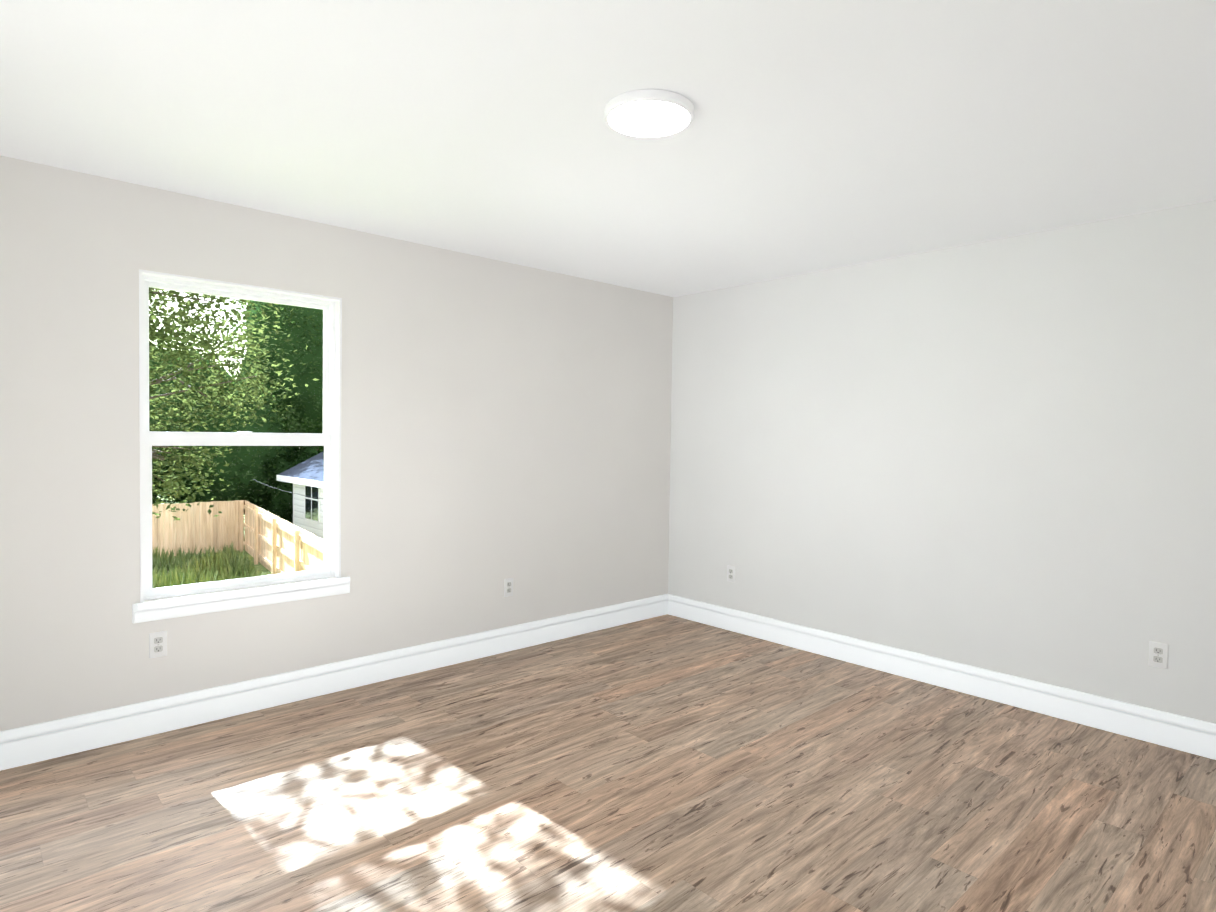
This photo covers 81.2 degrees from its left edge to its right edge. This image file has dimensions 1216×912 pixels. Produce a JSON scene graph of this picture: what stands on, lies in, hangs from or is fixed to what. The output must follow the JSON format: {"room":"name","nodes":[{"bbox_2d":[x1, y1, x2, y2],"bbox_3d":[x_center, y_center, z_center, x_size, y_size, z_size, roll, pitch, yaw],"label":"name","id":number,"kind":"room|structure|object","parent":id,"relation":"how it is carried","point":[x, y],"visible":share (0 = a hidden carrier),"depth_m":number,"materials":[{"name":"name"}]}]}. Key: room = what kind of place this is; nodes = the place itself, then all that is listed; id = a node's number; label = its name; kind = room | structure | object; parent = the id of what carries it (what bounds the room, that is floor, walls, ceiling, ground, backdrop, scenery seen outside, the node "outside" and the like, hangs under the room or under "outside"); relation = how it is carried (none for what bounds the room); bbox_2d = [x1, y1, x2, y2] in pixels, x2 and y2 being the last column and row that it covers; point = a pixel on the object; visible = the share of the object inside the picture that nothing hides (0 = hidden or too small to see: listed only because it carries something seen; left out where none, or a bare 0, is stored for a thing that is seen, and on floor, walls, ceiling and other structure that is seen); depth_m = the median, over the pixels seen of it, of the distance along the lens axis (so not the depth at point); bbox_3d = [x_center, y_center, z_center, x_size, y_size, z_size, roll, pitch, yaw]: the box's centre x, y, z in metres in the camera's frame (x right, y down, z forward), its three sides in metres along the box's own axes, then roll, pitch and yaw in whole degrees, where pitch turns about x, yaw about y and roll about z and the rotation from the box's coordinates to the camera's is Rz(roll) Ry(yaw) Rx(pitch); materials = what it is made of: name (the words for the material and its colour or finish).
{"room":"empty bedroom","nodes":[
{"label":"empty bedroom","id":0,"kind":"room"},
{"bbox_2d":[0,155,672,730],"bbox_3d":[-1.314,0.021,3.916,5.020,2.440,0.140,-1,2,-42],"label":"wall","id":1,"kind":"structure","parent":0,"point":[502,421],"depth_m":3.79,"materials":[{"name":"beige paint"}]},
{"bbox_2d":[149,631,166,657],"bbox_3d":[-2.028,0.850,3.197,0.070,0.114,0.008,-1,2,-42],"label":"electrical outlet","id":2,"kind":"object","parent":1,"relation":"attached to","point":[157,644],"visible":1,"depth_m":3.19,"materials":[{"name":"white plastic"}]},
{"bbox_2d":[139,270,341,602],"bbox_3d":[-1.781,-0.085,3.478,0.894,1.476,0.139,-1,2,-42],"label":"window","id":3,"kind":"structure","parent":1,"relation":"in","point":[329,438],"depth_m":3.48,"materials":[{"name":"white plastic"}]},
{"bbox_2d":[133,577,349,622],"bbox_3d":[-1.744,0.691,3.464,0.974,0.084,0.100,-1,2,-42],"label":"window sill","id":4,"kind":"structure","parent":1,"relation":"attached to","point":[168,608],"depth_m":3.39,"materials":[{"name":"white"}]},
{"bbox_2d":[0,594,667,770],"bbox_3d":[-1.278,1.166,3.892,4.740,0.153,0.016,-1,2,-42],"label":"baseboard","id":5,"kind":"structure","parent":1,"relation":"attached to","point":[26,745],"depth_m":3.56,"materials":[{"name":"white"}]},
{"bbox_2d":[504,578,513,596],"bbox_3d":[-0.627,0.830,4.481,0.070,0.114,0.008,-1,2,-42],"label":"electrical outlet","id":6,"kind":"object","parent":1,"relation":"attached to","point":[508,586],"visible":1,"depth_m":4.47,"materials":[{"name":"white plastic"}]},
{"bbox_2d":[0,614,1215,911],"bbox_3d":[0.099,1.368,2.392,5.020,0.120,4.380,-1,2,-42],"label":"floor","id":7,"kind":"structure","parent":0,"point":[666,762],"depth_m":2.67,"materials":[{"name":"wood"}]},
{"bbox_2d":[0,0,1215,296],"bbox_3d":[0.137,-1.190,2.316,5.020,0.120,4.380,-1,2,-42],"label":"ceiling","id":8,"kind":"structure","parent":0,"point":[820,134],"depth_m":2.38,"materials":[{"name":"white paint"}]},
{"bbox_2d":[604,89,693,137],"bbox_3d":[0.134,-1.113,2.317,0.292,0.034,0.292,-1,2,-42],"label":"ceiling light","id":9,"kind":"object","parent":8,"relation":"in","point":[647,113],"visible":1,"depth_m":2.27,"materials":[{"name":"white plastic"}]},
{"bbox_2d":[668,200,1215,723],"bbox_3d":[1.964,0.069,3.950,0.140,2.440,4.240,-1,2,-42],"label":"wall","id":10,"kind":"structure","parent":0,"point":[996,454],"depth_m":3.81,"materials":[{"name":"beige paint"}]},
{"bbox_2d":[727,565,734,582],"bbox_3d":[0.875,0.839,5.041,0.008,0.114,0.070,-1,2,-42],"label":"electrical outlet","id":11,"kind":"object","parent":10,"relation":"attached to","point":[730,573],"visible":1,"depth_m":5.04,"materials":[{"name":"white plastic"}]},
{"bbox_2d":[668,594,1215,759],"bbox_3d":[1.839,1.210,3.987,0.016,0.153,4.050,-1,2,-42],"label":"baseboard","id":12,"kind":"structure","parent":10,"relation":"attached to","point":[1182,733],"depth_m":3.81,"materials":[{"name":"white"}]},
{"bbox_2d":[1148,641,1167,668],"bbox_3d":[2.520,0.912,3.246,0.008,0.114,0.070,-1,2,-42],"label":"electrical outlet","id":13,"kind":"object","parent":10,"relation":"attached to","point":[1158,655],"visible":1,"depth_m":3.24,"materials":[{"name":"white plastic"}]},
{"label":"outside","id":14,"kind":"structure","parent":0,"visible":0},
{"bbox_2d":[149,287,323,587],"bbox_3d":[-30.046,-3.450,38.748,120.000,12.024,89.500,-1,2,-42],"label":"backyard","id":15,"kind":"structure","parent":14,"point":[235,530],"depth_m":19.79,"materials":[{"name":"green plant"}]}
]}

